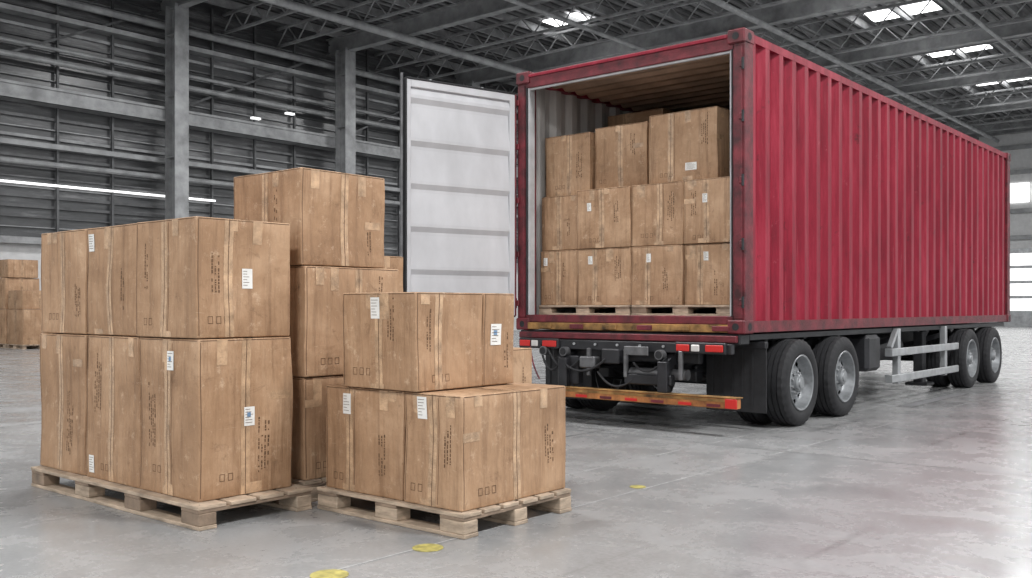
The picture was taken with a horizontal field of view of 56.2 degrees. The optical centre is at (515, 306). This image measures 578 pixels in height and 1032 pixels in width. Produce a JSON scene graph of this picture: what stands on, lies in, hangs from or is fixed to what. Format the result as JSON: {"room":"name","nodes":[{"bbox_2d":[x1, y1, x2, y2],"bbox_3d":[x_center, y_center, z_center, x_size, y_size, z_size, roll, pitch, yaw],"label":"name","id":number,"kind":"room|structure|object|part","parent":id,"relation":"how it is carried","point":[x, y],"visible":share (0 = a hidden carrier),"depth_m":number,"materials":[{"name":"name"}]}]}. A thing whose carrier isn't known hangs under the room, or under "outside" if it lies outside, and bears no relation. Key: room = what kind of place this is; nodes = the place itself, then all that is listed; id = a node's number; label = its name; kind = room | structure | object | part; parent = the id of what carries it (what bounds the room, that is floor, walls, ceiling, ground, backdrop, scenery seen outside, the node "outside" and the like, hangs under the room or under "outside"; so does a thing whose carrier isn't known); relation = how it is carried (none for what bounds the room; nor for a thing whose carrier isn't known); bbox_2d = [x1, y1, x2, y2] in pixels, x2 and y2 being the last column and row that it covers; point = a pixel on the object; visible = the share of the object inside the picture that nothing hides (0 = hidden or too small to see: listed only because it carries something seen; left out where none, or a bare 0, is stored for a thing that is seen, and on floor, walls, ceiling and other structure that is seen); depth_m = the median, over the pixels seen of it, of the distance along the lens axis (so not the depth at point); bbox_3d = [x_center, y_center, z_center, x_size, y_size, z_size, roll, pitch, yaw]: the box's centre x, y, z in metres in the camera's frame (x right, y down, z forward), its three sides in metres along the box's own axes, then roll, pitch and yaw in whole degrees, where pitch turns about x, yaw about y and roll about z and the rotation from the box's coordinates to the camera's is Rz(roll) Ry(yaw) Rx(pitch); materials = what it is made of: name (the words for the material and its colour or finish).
{"room":"loading area","nodes":[
{"label":"loading area","id":0,"kind":"room"},
{"bbox_2d":[0,0,517,329],"bbox_3d":[-8.175,-4.890,36.989,0.400,12.000,74.000,0,0,40],"label":"wall","id":1,"kind":"structure","parent":0,"point":[26,210],"depth_m":32.07,"materials":[{"name":"grey metal"}]},
{"bbox_2d":[0,179,164,196],"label":"strip light","id":2,"kind":"object","parent":1,"relation":"attached to","point":[103,190],"depth_m":30.04,"materials":[{"name":"white"}]},
{"bbox_2d":[189,197,215,201],"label":"strip light","id":3,"kind":"object","parent":1,"relation":"attached to","point":[199,199],"depth_m":33.32,"materials":[{"name":"white"}]},
{"bbox_2d":[0,0,517,267],"bbox_3d":[-7.773,-6.140,36.651,0.650,8.500,74.000,0,0,40],"label":"trim","id":4,"kind":"structure","parent":1,"relation":"attached to","point":[10,90],"depth_m":32.39,"materials":[{"name":"grey metal"}]},
{"bbox_2d":[157,0,446,47],"bbox_3d":[7.154,-10.040,19.346,46.015,0.800,4.900,0,0,40],"label":"roof truss","id":5,"kind":"object","parent":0,"point":[183,3],"depth_m":32.87,"materials":[{"name":"grey metal"}]},
{"bbox_2d":[0,326,1031,577],"bbox_3d":[10.461,1.110,14.725,59.000,0.001,84.000,0,0,40],"label":"floor","id":6,"kind":"structure","parent":0,"point":[790,514],"depth_m":5.22,"materials":[{"name":"concrete"}]},
{"bbox_2d":[6,344,40,348],"bbox_3d":[-12.968,1.050,25.987,1.030,0.121,1.000,0,0,40],"label":"wooden pallet","id":7,"kind":"object","parent":6,"relation":"on","point":[9,346],"visible":0.52,"depth_m":25.63,"materials":[{"name":"brown wood"}]},
{"bbox_2d":[7,309,42,344],"bbox_3d":[-12.972,0.524,25.985,0.989,0.930,0.977,0,0,40],"label":"cardboard box","id":8,"kind":"object","parent":7,"relation":"on","point":[23,325],"visible":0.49,"depth_m":25.51,"materials":[{"name":"brown cardboard"}]},
{"bbox_2d":[8,290,40,308],"bbox_3d":[-13.006,-0.193,26.019,0.892,0.496,0.912,0,0,40],"label":"cardboard box","id":9,"kind":"object","parent":8,"relation":"on","point":[17,299],"visible":0.7,"depth_m":25.61,"materials":[{"name":"brown cardboard"}]},
{"bbox_2d":[31,465,312,530],"bbox_3d":[-2.062,1.050,5.652,1.887,0.121,0.700,0,0,40],"label":"wooden pallet","id":10,"kind":"object","parent":6,"relation":"on","point":[198,516],"visible":0.59,"depth_m":5.22,"materials":[{"name":"brown wood"}]},
{"bbox_2d":[40,333,93,475],"bbox_3d":[-2.559,0.576,6.074,0.606,0.826,0.590,0,0,40],"label":"cardboard box","id":11,"kind":"object","parent":10,"relation":"on","point":[64,356],"visible":0.36,"depth_m":5.83,"materials":[{"name":"brown cardboard"}]},
{"bbox_2d":[40,229,87,333],"bbox_3d":[-2.574,-0.151,6.091,0.610,0.622,0.581,0,0,40],"label":"cardboard box","id":12,"kind":"object","parent":11,"relation":"on","point":[63,285],"visible":0.46,"depth_m":5.86,"materials":[{"name":"brown cardboard"}]},
{"bbox_2d":[88,335,141,487],"bbox_3d":[-2.090,0.576,5.676,0.604,0.826,0.589,0,0,40],"label":"cardboard box","id":13,"kind":"object","parent":10,"relation":"on","point":[114,361],"visible":0.4,"depth_m":5.45,"materials":[{"name":"brown cardboard"}]},
{"bbox_2d":[86,223,136,335],"bbox_3d":[-2.111,-0.151,5.691,0.604,0.622,0.573,0,0,40],"label":"cardboard box","id":14,"kind":"object","parent":13,"relation":"on","point":[111,251],"visible":0.45,"depth_m":5.46,"materials":[{"name":"brown cardboard"}]},
{"bbox_2d":[140,336,292,501],"bbox_3d":[-1.639,0.576,5.293,0.589,0.826,0.592,0,0,40],"label":"cardboard box","id":15,"kind":"object","parent":10,"relation":"on","point":[216,415],"visible":0.87,"depth_m":5.08,"materials":[{"name":"brown cardboard"}]},
{"bbox_2d":[137,216,290,338],"bbox_3d":[-1.652,-0.151,5.301,0.597,0.622,0.600,0,0,40],"label":"cardboard box","id":16,"kind":"object","parent":15,"relation":"on","point":[198,277],"visible":1,"depth_m":5.09,"materials":[{"name":"brown cardboard"}]},
{"bbox_2d":[165,2,188,219],"bbox_3d":[-11.138,-4.390,31.770,0.800,11.000,0.800,0,0,40],"label":"steel column","id":17,"kind":"structure","parent":6,"relation":"on","point":[176,20],"depth_m":31.68,"materials":[{"name":"grey metal"}]},
{"bbox_2d":[292,477,324,501],"bbox_3d":[-1.218,1.050,6.039,0.799,0.121,0.860,0,0,40],"label":"wooden pallet","id":18,"kind":"object","parent":6,"relation":"on","point":[314,483],"visible":0.04,"depth_m":5.52,"materials":[{"name":"brown wood"}]},
{"bbox_2d":[291,375,341,479],"bbox_3d":[-1.247,0.696,5.989,0.704,0.586,0.698,0,0,40],"label":"cardboard box","id":19,"kind":"object","parent":18,"relation":"on","point":[309,394],"visible":0.26,"depth_m":5.56,"materials":[{"name":"brown cardboard"}]},
{"bbox_2d":[275,266,397,376],"bbox_3d":[-1.229,0.082,5.986,0.699,0.637,0.743,0,0,40],"label":"cardboard box","id":20,"kind":"object","parent":19,"relation":"on","point":[317,292],"visible":0.51,"depth_m":5.59,"materials":[{"name":"brown cardboard"}]},
{"bbox_2d":[234,167,384,268],"bbox_3d":[-1.270,-0.518,5.947,0.683,0.557,0.647,0,0,40],"label":"cardboard box","id":21,"kind":"object","parent":20,"relation":"on","point":[336,219],"visible":0.79,"depth_m":5.69,"materials":[{"name":"brown cardboard"}]},
{"bbox_2d":[335,47,355,174],"bbox_3d":[-6.560,-4.390,37.197,0.800,11.000,0.800,0,0,40],"label":"steel column","id":22,"kind":"structure","parent":6,"relation":"on","point":[345,63],"depth_m":37.17,"materials":[{"name":"grey metal"}]},
{"bbox_2d":[317,486,571,539],"bbox_3d":[-0.397,1.050,5.293,1.119,0.121,0.860,0,0,40],"label":"wooden pallet","id":23,"kind":"object","parent":6,"relation":"on","point":[455,524],"visible":0.47,"depth_m":4.95,"materials":[{"name":"brown wood"}]},
{"bbox_2d":[325,384,407,500],"bbox_3d":[-0.574,0.709,5.404,0.633,0.561,0.754,0,0,40],"label":"cardboard box","id":24,"kind":"object","parent":23,"relation":"on","point":[365,452],"visible":0.44,"depth_m":5.11,"materials":[{"name":"brown cardboard"}]},
{"bbox_2d":[342,292,481,391],"bbox_3d":[-0.557,0.174,5.188,0.577,0.502,0.504,0,0,40],"label":"cardboard box","id":25,"kind":"object","parent":24,"relation":"on","point":[398,341],"visible":1,"depth_m":4.99,"materials":[{"name":"brown cardboard"}]},
{"bbox_2d":[481,293,514,385],"bbox_3d":[-0.309,0.174,5.480,0.574,0.502,0.271,0,0,40],"label":"cardboard box","id":26,"kind":"object","parent":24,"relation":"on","point":[498,309],"visible":0.32,"depth_m":5.29,"materials":[{"name":"brown cardboard"}]},
{"bbox_2d":[404,382,565,511],"bbox_3d":[-0.148,0.709,5.095,0.412,0.561,0.837,0,0,40],"label":"cardboard box","id":27,"kind":"object","parent":23,"relation":"on","point":[468,448],"visible":0.97,"depth_m":4.85,"materials":[{"name":"brown cardboard"}]},
{"bbox_2d":[462,81,479,87],"bbox_3d":[-1.982,-4.390,42.623,0.800,11.000,0.800,0,0,40],"label":"steel column","id":28,"kind":"structure","parent":6,"relation":"on","point":[472,82],"depth_m":42.47,"materials":[{"name":"grey metal"}]},
{"bbox_2d":[310,485,645,577],"bbox_3d":[-0.008,1.108,4.960,0.159,0.002,2.611,0,0,39],"label":"dots","id":29,"kind":"object","parent":6,"relation":"on","point":[329,573],"visible":1,"depth_m":4.06,"materials":[{"name":"yellow paint"}]},
{"bbox_2d":[519,322,1003,425],"bbox_3d":[3.756,0.672,12.400,2.730,0.875,9.000,0,0,40],"label":"semi-trailer","id":30,"kind":"object","parent":6,"relation":"on","point":[779,377],"visible":0.98,"depth_m":9.30,"materials":[{"name":"metal"}]},
{"bbox_2d":[399,27,1010,333],"bbox_3d":[3.301,-1.083,12.190,2.994,2.633,10.276,0,0,40],"label":"shipping container","id":31,"kind":"object","parent":30,"relation":"on","point":[852,206],"visible":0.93,"depth_m":9.79,"materials":[{"name":"red metal"}]},
{"bbox_2d":[539,305,672,314],"bbox_3d":[0.969,0.032,10.003,1.129,0.101,0.960,0,0,40],"label":"wooden pallet","id":32,"kind":"object","parent":31,"relation":"on","point":[543,309],"visible":0.67,"depth_m":9.69,"materials":[{"name":"brown wood"}]},
{"bbox_2d":[540,250,577,304],"bbox_3d":[0.722,-0.297,10.207,0.480,0.557,0.916,0,0,40],"label":"cardboard box","id":33,"kind":"object","parent":32,"relation":"on","point":[558,269],"visible":0.44,"depth_m":9.86,"materials":[{"name":"brown cardboard"}]},
{"bbox_2d":[542,194,581,250],"bbox_3d":[0.737,-0.858,10.225,0.479,0.556,0.919,0,0,40],"label":"cardboard box","id":34,"kind":"object","parent":33,"relation":"on","point":[559,213],"visible":0.46,"depth_m":9.88,"materials":[{"name":"brown cardboard"}]},
{"bbox_2d":[545,132,594,196],"bbox_3d":[0.813,-1.450,10.227,0.592,0.621,0.914,0,0,40],"label":"cardboard box","id":35,"kind":"object","parent":34,"relation":"on","point":[569,159],"visible":0.44,"depth_m":9.87,"materials":[{"name":"brown cardboard"}]},
{"bbox_2d":[577,247,630,304],"bbox_3d":[1.148,-0.297,9.840,0.643,0.557,0.916,0,0,40],"label":"cardboard box","id":36,"kind":"object","parent":32,"relation":"on","point":[603,275],"visible":0.65,"depth_m":9.49,"materials":[{"name":"brown cardboard"}]},
{"bbox_2d":[577,186,631,248],"bbox_3d":[1.142,-0.873,9.830,0.642,0.586,0.910,0,0,40],"label":"cardboard box","id":37,"kind":"object","parent":36,"relation":"on","point":[604,215],"visible":0.55,"depth_m":9.47,"materials":[{"name":"brown cardboard"}]},
{"bbox_2d":[595,121,648,188],"bbox_3d":[1.320,-1.480,9.851,0.628,0.621,0.917,0,0,40],"label":"cardboard box","id":38,"kind":"object","parent":37,"relation":"on","point":[621,151],"visible":0.47,"depth_m":9.49,"materials":[{"name":"brown cardboard"}]},
{"bbox_3d":[2.943,-1.079,13.328,0.094,2.603,8.670,0,0,40],"label":"panel","id":39,"kind":"part","parent":31,"relation":"part of","materials":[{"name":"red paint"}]},
{"bbox_3d":[3.876,-2.345,12.542,2.490,0.060,8.750,0,0,40],"label":"roof panel","id":40,"kind":"part","parent":31,"relation":"part of","materials":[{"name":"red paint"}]},
{"bbox_2d":[606,309,715,312],"bbox_3d":[2.179,0.032,10.591,2.220,0.101,1.000,0,0,40],"label":"wooden pallet","id":41,"kind":"object","parent":31,"relation":"on","point":[607,310],"visible":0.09,"depth_m":11.07,"materials":[{"name":"brown wood"}]},
{"bbox_3d":[1.716,-0.555,10.912,1.045,1.072,0.914,0,0,40],"label":"cardboard box","id":42,"kind":"object","parent":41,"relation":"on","visible":0},
{"bbox_2d":[608,108,673,126],"bbox_3d":[1.596,-1.623,11.016,0.733,1.056,0.913,0,0,40],"label":"cardboard box","id":43,"kind":"object","parent":42,"relation":"on","point":[642,116],"visible":0.16,"depth_m":10.67,"materials":[{"name":"brown cardboard"}]},
{"bbox_2d":[631,305,729,315],"bbox_3d":[1.821,0.032,9.284,1.081,0.101,0.960,0,0,40],"label":"wooden pallet","id":44,"kind":"object","parent":31,"relation":"on","point":[682,310],"visible":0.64,"depth_m":8.94,"materials":[{"name":"brown wood"}]},
{"bbox_2d":[631,245,685,304],"bbox_3d":[1.609,-0.297,9.437,0.571,0.557,0.912,0,0,40],"label":"cardboard box","id":45,"kind":"object","parent":44,"relation":"on","point":[657,272],"visible":0.6,"depth_m":9.08,"materials":[{"name":"brown cardboard"}]},
{"bbox_2d":[631,181,689,246],"bbox_3d":[1.612,-0.873,9.446,0.573,0.586,0.914,0,0,40],"label":"cardboard box","id":46,"kind":"object","parent":45,"relation":"on","point":[657,208],"visible":0.55,"depth_m":9.09,"materials":[{"name":"brown cardboard"}]},
{"bbox_2d":[649,106,729,183],"bbox_3d":[1.804,-1.496,9.285,0.739,0.651,0.810,0,0,40],"label":"cardboard box","id":47,"kind":"object","parent":46,"relation":"on","point":[694,144],"visible":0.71,"depth_m":8.93,"materials":[{"name":"brown cardboard"}]},
{"bbox_2d":[685,243,729,304],"bbox_3d":[2.036,-0.297,9.112,0.502,0.557,0.912,0,0,40],"label":"cardboard box","id":48,"kind":"object","parent":44,"relation":"on","point":[707,266],"visible":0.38,"depth_m":8.77,"materials":[{"name":"brown cardboard"}]},
{"bbox_2d":[683,176,729,243],"bbox_3d":[2.018,-0.873,9.090,0.501,0.586,0.911,0,0,40],"label":"cardboard box","id":49,"kind":"object","parent":48,"relation":"on","point":[706,202],"visible":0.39,"depth_m":8.75,"materials":[{"name":"brown cardboard"}]},
{"bbox_3d":[4.808,-1.079,11.755,0.094,2.603,8.670,0,0,40],"label":"panel","id":50,"kind":"part","parent":31,"relation":"part of","materials":[{"name":"red paint"}]},
{"bbox_3d":[3.808,0.502,12.461,2.470,0.535,8.840,0,0,40],"label":"chassis frame","id":51,"kind":"part","parent":30,"relation":"part of","materials":[{"name":"metal"}]},
{"bbox_3d":[-13.780,1.050,26.672,1.029,0.121,1.000,0,0,40],"label":"wooden pallet","id":52,"kind":"object","parent":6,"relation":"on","visible":0},
{"bbox_2d":[0,309,6,343],"bbox_3d":[-13.779,0.524,26.670,0.990,0.930,0.969,0,0,40],"label":"cardboard box","id":53,"kind":"object","parent":52,"relation":"on","point":[3,312],"visible":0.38,"depth_m":26.07,"materials":[{"name":"brown cardboard"}]},
{"bbox_2d":[0,278,38,308],"bbox_3d":[-13.820,-0.368,26.701,0.892,0.846,0.915,0,0,40],"label":"cardboard box","id":54,"kind":"object","parent":53,"relation":"on","point":[6,284],"visible":0.53,"depth_m":26.27,"materials":[{"name":"brown cardboard"}]},
{"bbox_2d":[0,259,37,277],"bbox_3d":[-13.678,-1.045,26.586,0.610,0.490,0.813,0,0,40],"label":"cardboard box","id":55,"kind":"object","parent":54,"relation":"on","point":[9,268],"visible":0.95,"depth_m":26.34,"materials":[{"name":"brown cardboard"}]},
{"bbox_3d":[-0.413,1.050,6.530,0.858,0.121,0.650,0,0,40],"label":"wooden pallet","id":56,"kind":"object","parent":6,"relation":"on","visible":0},
{"bbox_2d":[513,347,531,383],"bbox_3d":[-0.403,0.631,6.517,0.835,0.716,0.625,0,0,40],"label":"cardboard box","id":57,"kind":"object","parent":56,"relation":"on","point":[522,360],"visible":0.08,"depth_m":6.41,"materials":[{"name":"brown cardboard"}]},
{"bbox_3d":[-1.284,1.050,7.265,0.775,0.121,0.650,0,0,40],"label":"wooden pallet","id":58,"kind":"object","parent":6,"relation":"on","visible":0},
{"bbox_3d":[-1.287,0.649,7.250,0.697,0.681,0.594,0,0,40],"label":"cardboard box","id":59,"kind":"object","parent":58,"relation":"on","visible":0},
{"bbox_2d":[375,256,403,291],"bbox_3d":[-1.288,-0.036,7.250,0.691,0.683,0.592,0,0,40],"label":"cardboard box","id":60,"kind":"object","parent":59,"relation":"on","point":[390,262],"visible":0.06,"depth_m":7.20,"materials":[{"name":"brown cardboard"}]},
{"bbox_2d":[205,0,1025,125],"bbox_3d":[9.481,-10.550,22.093,44.900,0.280,74.000,0,0,40],"label":"roof","id":61,"kind":"structure","parent":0,"point":[228,4],"depth_m":36.53,"materials":[{"name":"grey metal"}]},
{"bbox_2d":[326,0,796,79],"bbox_3d":[11.733,-10.040,24.773,46.015,0.800,4.900,0,0,40],"label":"roof truss","id":62,"kind":"object","parent":61,"relation":"attached to","point":[465,11],"depth_m":34.58,"materials":[{"name":"grey metal"}]},
{"bbox_2d":[259,0,1031,142],"bbox_3d":[1.812,-9.490,28.563,16.203,0.270,74.000,0,0,40],"label":"roof beams","id":63,"kind":"structure","parent":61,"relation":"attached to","point":[289,4],"depth_m":33.83,"materials":[{"name":"grey metal"}]},
{"bbox_2d":[454,0,1031,95],"bbox_3d":[16.311,-10.040,30.200,46.015,0.800,4.900,0,0,40],"label":"roof truss","id":64,"kind":"object","parent":61,"relation":"attached to","point":[799,9],"depth_m":35.13,"materials":[{"name":"grey metal"}]},
{"bbox_2d":[799,15,1031,90],"bbox_3d":[20.889,-10.040,35.626,46.015,0.800,4.900,0,0,40],"label":"roof truss","id":65,"kind":"object","parent":61,"relation":"attached to","point":[1021,30],"depth_m":38.00,"materials":[{"name":"grey metal"}]},
{"bbox_2d":[862,60,1031,114],"bbox_3d":[25.468,-10.040,41.053,46.015,0.800,4.900,0,0,40],"label":"roof truss","id":66,"kind":"object","parent":61,"relation":"attached to","point":[1005,76],"depth_m":43.76,"materials":[{"name":"grey metal"}]},
{"bbox_2d":[913,94,1031,133],"bbox_3d":[30.046,-10.040,46.480,46.015,0.800,4.900,0,0,40],"label":"roof truss","id":67,"kind":"object","parent":61,"relation":"attached to","point":[1025,105],"depth_m":49.58,"materials":[{"name":"grey metal"}]},
{"bbox_2d":[953,119,1031,136],"bbox_3d":[34.625,-10.040,51.906,46.015,0.800,4.900,0,0,40],"label":"roof truss","id":68,"kind":"object","parent":61,"relation":"attached to","point":[1023,122],"depth_m":54.82,"materials":[{"name":"grey metal"}]},
{"bbox_2d":[231,0,1031,122],"bbox_3d":[9.405,-10.805,22.158,46.400,0.170,74.000,0,0,40],"label":"ceiling","id":69,"kind":"structure","parent":0,"point":[900,31],"depth_m":37.38,"materials":[{"name":"metal"}]},
{"bbox_2d":[542,1,1031,85],"bbox_3d":[10.871,-10.703,23.276,31.800,0.025,50.800,0,0,40],"label":"skylight panels","id":70,"kind":"object","parent":69,"relation":"attached to","point":[916,8],"visible":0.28,"depth_m":35.59,"materials":[{"name":"white glass"}]},
{"bbox_2d":[947,115,1031,248],"bbox_3d":[33.308,-4.890,50.335,46.000,12.000,0.700,0,0,40],"label":"wall","id":71,"kind":"structure","parent":0,"point":[1019,145],"depth_m":54.50,"materials":[{"name":"grey metal"}]},
{"bbox_2d":[981,248,1031,326],"bbox_3d":[33.416,-1.090,50.230,41.300,4.400,0.080,0,0,40],"label":"door","id":72,"kind":"structure","parent":71,"relation":"in","point":[1020,259],"depth_m":54.42,"materials":[{"name":"white"}]},
{"bbox_2d":[1010,182,1028,202],"bbox_3d":[33.388,-6.440,50.235,41.050,1.100,0.050,0,0,40],"label":"window","id":73,"kind":"structure","parent":71,"relation":"in","point":[1019,192],"depth_m":54.45,"materials":[{"name":"white glass"}]}
]}

